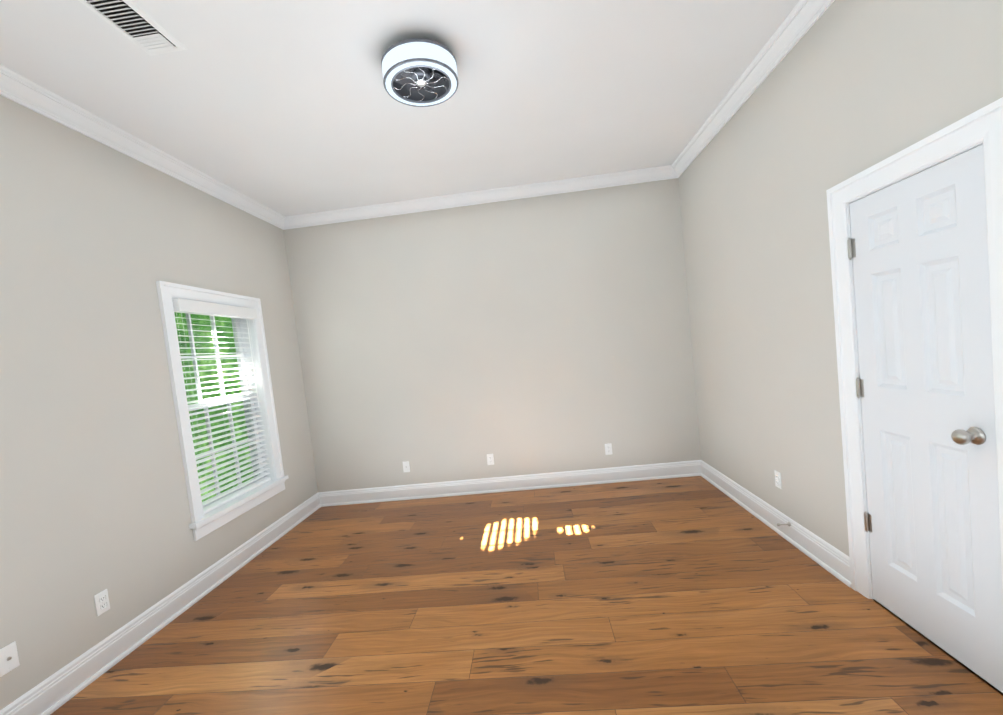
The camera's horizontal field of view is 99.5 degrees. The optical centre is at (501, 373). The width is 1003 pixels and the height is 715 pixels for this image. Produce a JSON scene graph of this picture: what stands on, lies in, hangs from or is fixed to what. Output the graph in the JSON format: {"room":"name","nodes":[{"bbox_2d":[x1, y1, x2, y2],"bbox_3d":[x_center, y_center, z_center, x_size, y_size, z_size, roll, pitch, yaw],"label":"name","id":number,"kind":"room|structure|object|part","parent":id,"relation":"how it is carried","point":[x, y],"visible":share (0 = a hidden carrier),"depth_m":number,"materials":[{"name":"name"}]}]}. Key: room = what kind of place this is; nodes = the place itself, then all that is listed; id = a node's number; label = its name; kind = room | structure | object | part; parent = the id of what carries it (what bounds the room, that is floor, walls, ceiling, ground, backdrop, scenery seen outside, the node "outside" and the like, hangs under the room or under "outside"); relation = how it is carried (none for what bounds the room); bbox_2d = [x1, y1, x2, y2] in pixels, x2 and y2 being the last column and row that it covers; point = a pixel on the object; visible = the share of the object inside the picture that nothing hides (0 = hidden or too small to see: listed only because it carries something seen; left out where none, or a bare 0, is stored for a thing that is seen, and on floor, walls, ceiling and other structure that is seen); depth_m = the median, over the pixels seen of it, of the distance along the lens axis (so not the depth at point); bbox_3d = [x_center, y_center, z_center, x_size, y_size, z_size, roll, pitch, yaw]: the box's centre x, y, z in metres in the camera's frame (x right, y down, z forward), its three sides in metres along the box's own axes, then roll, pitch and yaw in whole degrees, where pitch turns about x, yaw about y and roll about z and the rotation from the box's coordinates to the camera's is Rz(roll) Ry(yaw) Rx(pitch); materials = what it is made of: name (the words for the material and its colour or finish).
{"room":"empty bedroom","nodes":[
{"label":"empty bedroom","id":0,"kind":"room"},
{"bbox_2d":[0,95,317,709],"bbox_3d":[-2.391,0.088,1.963,0.200,3.150,5.510,-6,3,4],"label":"wall","id":1,"kind":"structure","parent":0,"point":[98,240],"depth_m":2.39,"materials":[{"name":"paint"}]},
{"bbox_2d":[0,641,19,676],"bbox_3d":[-2.169,1.258,1.869,0.016,0.115,0.070,-6,3,4],"label":"outlet","id":2,"kind":"object","parent":1,"relation":"attached to","point":[9,660],"visible":1,"depth_m":1.87,"materials":[{"name":"white plastic"}]},
{"bbox_2d":[94,589,109,616],"bbox_3d":[-2.144,1.233,2.281,0.011,0.115,0.070,-6,3,4],"label":"electrical outlet","id":3,"kind":"object","parent":1,"relation":"attached to","point":[102,603],"visible":1,"depth_m":2.28,"materials":[{"name":"white plastic"}]},
{"bbox_2d":[0,64,287,229],"bbox_3d":[-2.404,-1.391,1.873,0.086,0.100,5.110,-6,3,4],"label":"crown molding","id":4,"kind":"structure","parent":1,"relation":"attached to","point":[15,87],"depth_m":2.60,"materials":[{"name":"paint"}]},
{"bbox_2d":[0,492,319,714],"bbox_3d":[-2.124,1.515,2.033,0.030,0.152,5.110,-6,3,4],"label":"baseboard","id":5,"kind":"structure","parent":1,"relation":"attached to","point":[55,691],"depth_m":2.47,"materials":[{"name":"paint"}]},
{"bbox_2d":[156,281,288,540],"bbox_3d":[-2.246,0.246,3.404,0.250,1.780,1.110,-6,3,4],"label":"window","id":6,"kind":"structure","parent":1,"relation":"in","point":[167,292],"depth_m":3.41,"materials":[{"name":"paint"}]},
{"bbox_3d":[-2.299,0.241,3.407,0.065,1.550,0.842,-6,3,4],"label":"window sash","id":7,"kind":"part","parent":6,"relation":"part of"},
{"bbox_2d":[172,298,270,513],"bbox_3d":[-2.192,0.229,3.399,0.131,1.544,0.848,-6,3,4],"label":"window blind","id":8,"kind":"object","parent":6,"relation":"attached to","point":[181,306],"visible":0.83,"depth_m":3.37,"materials":[{"name":"white plastic"}]},
{"bbox_3d":[-2.145,0.990,3.443,0.046,0.018,0.834,-6,3,4],"label":"rail","id":9,"kind":"part","parent":8,"relation":"part of","materials":[{"name":"white plastic"}]},
{"bbox_2d":[0,0,799,216],"bbox_3d":[-0.461,-1.716,1.726,4.430,0.150,5.510,-6,3,4],"label":"ceiling","id":10,"kind":"structure","parent":0,"point":[285,108],"depth_m":2.46,"materials":[{"name":"paint"}]},
{"bbox_2d":[78,0,186,55],"bbox_3d":[-1.606,-1.517,1.843,0.192,0.016,0.382,-6,3,4],"label":"ceiling vent","id":11,"kind":"object","parent":10,"relation":"in","point":[132,21],"visible":1,"depth_m":1.85,"materials":[{"name":"white metal"}]},
{"bbox_2d":[381,39,458,106],"bbox_3d":[-0.431,-1.598,2.248,0.394,0.146,0.394,-6,3,4],"label":"ceiling fan light","id":12,"kind":"object","parent":10,"relation":"attached to","point":[419,72],"visible":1,"depth_m":2.19,"materials":[{"name":"grey"}]},
{"bbox_3d":[-0.429,-1.577,2.249,0.100,0.038,0.100,-6,3,4],"label":"motor","id":13,"kind":"part","parent":12,"relation":"part of","materials":[{"name":"grey metal"}]},
{"bbox_2d":[392,64,450,101],"bbox_3d":[-0.425,-1.540,2.251,0.308,0.025,0.302,-6,3,4],"label":"grille","id":14,"kind":"object","parent":12,"relation":"attached to","point":[421,78],"depth_m":2.27,"materials":[{"name":"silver metal"}]},
{"bbox_2d":[283,178,700,491],"bbox_3d":[-0.118,-0.289,4.456,4.430,3.150,0.200,-6,3,4],"label":"wall","id":15,"kind":"structure","parent":0,"point":[539,334],"depth_m":4.35,"materials":[{"name":"paint"}]},
{"bbox_2d":[402,461,409,471],"bbox_3d":[-1.008,0.992,4.485,0.070,0.115,0.016,-6,3,4],"label":"outlet","id":16,"kind":"object","parent":15,"relation":"attached to","point":[406,467],"visible":1,"depth_m":4.49,"materials":[{"name":"white plastic"}]},
{"bbox_2d":[288,165,671,228],"bbox_3d":[-0.288,-1.745,4.235,3.840,0.100,0.086,-6,3,4],"label":"crown molding","id":17,"kind":"structure","parent":15,"relation":"attached to","point":[662,172],"depth_m":4.22,"materials":[{"name":"paint"}]},
{"bbox_2d":[487,454,493,464],"bbox_3d":[-0.116,0.900,4.423,0.070,0.115,0.011,-6,3,4],"label":"electrical outlet","id":18,"kind":"object","parent":15,"relation":"attached to","point":[490,459],"visible":1,"depth_m":4.42,"materials":[{"name":"white plastic"}]},
{"bbox_2d":[320,460,699,506],"bbox_3d":[0.057,1.153,4.418,3.970,0.152,0.030,-6,3,4],"label":"baseboard","id":19,"kind":"structure","parent":15,"relation":"attached to","point":[683,468],"depth_m":4.41,"materials":[{"name":"paint"}]},
{"bbox_2d":[605,443,611,454],"bbox_3d":[1.095,0.777,4.336,0.070,0.115,0.011,-6,3,4],"label":"electrical outlet","id":20,"kind":"object","parent":15,"relation":"attached to","point":[608,448],"visible":1,"depth_m":4.34,"materials":[{"name":"white plastic"}]},
{"bbox_2d":[50,476,1002,714],"bbox_3d":[-0.125,1.447,1.898,4.430,0.120,5.510,-6,3,4],"label":"floor","id":21,"kind":"structure","parent":0,"point":[696,595],"depth_m":2.26,"materials":[{"name":"brown wood"}]},
{"bbox_2d":[678,0,1002,694],"bbox_3d":[1.806,-0.342,1.661,0.200,3.150,5.510,-6,3,4],"label":"wall","id":22,"kind":"structure","parent":0,"point":[846,90],"depth_m":2.49,"materials":[{"name":"paint"}]},
{"bbox_2d":[672,0,834,178],"bbox_3d":[1.509,-1.792,1.592,0.086,0.100,5.110,-6,3,4],"label":"crown molding","id":23,"kind":"structure","parent":22,"relation":"attached to","point":[800,20],"depth_m":2.62,"materials":[{"name":"paint"}]},
{"bbox_2d":[700,460,850,587],"bbox_3d":[1.945,1.016,3.265,0.030,0.152,1.985,-6,3,4],"label":"baseboard","id":24,"kind":"structure","parent":22,"relation":"attached to","point":[823,553],"depth_m":2.85,"materials":[{"name":"paint"}]},
{"bbox_2d":[777,521,790,525],"bbox_3d":[1.873,1.005,2.819,0.079,0.032,0.032,-6,3,4],"label":"doorstop","id":25,"kind":"object","parent":24,"relation":"attached to","point":[788,524],"visible":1,"depth_m":2.81,"materials":[{"name":"grey metal"}]},
{"bbox_2d":[774,470,781,488],"bbox_3d":[1.901,0.733,2.921,0.011,0.115,0.070,-6,3,4],"label":"electrical outlet","id":26,"kind":"object","parent":22,"relation":"attached to","point":[777,479],"visible":1,"depth_m":2.91,"materials":[{"name":"white plastic"}]},
{"bbox_2d":[826,97,1002,598],"bbox_3d":[1.851,0.124,1.797,0.226,2.100,0.830,-6,3,4],"label":"door frame","id":27,"kind":"structure","parent":22,"relation":"attached to","point":[984,125],"depth_m":1.93,"materials":[{"name":"paint"}]},
{"bbox_2d":[847,144,1002,692],"bbox_3d":[1.781,0.181,1.810,0.052,1.984,0.624,-6,3,4],"label":"door","id":28,"kind":"structure","parent":22,"relation":"in","point":[922,291],"depth_m":1.74,"materials":[{"name":"paint"}]},
{"bbox_3d":[1.774,0.073,2.102,0.017,1.477,0.032,-6,3,4],"label":"door hinge","id":29,"kind":"part","parent":28,"relation":"part of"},
{"bbox_2d":[951,427,985,444],"bbox_3d":[1.723,0.236,1.575,0.074,0.066,0.066,-6,3,4],"label":"doorknob set","id":30,"kind":"object","parent":28,"relation":"attached to","point":[975,435],"depth_m":1.56,"materials":[{"name":"grey metal"}]},
{"label":"outside","id":31,"kind":"structure","parent":0,"visible":0},
{"bbox_2d":[174,312,252,501],"bbox_3d":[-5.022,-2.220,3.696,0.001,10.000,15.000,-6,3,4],"label":"trees","id":32,"kind":"object","parent":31,"point":[203,331],"depth_m":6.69,"materials":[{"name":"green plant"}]}
]}

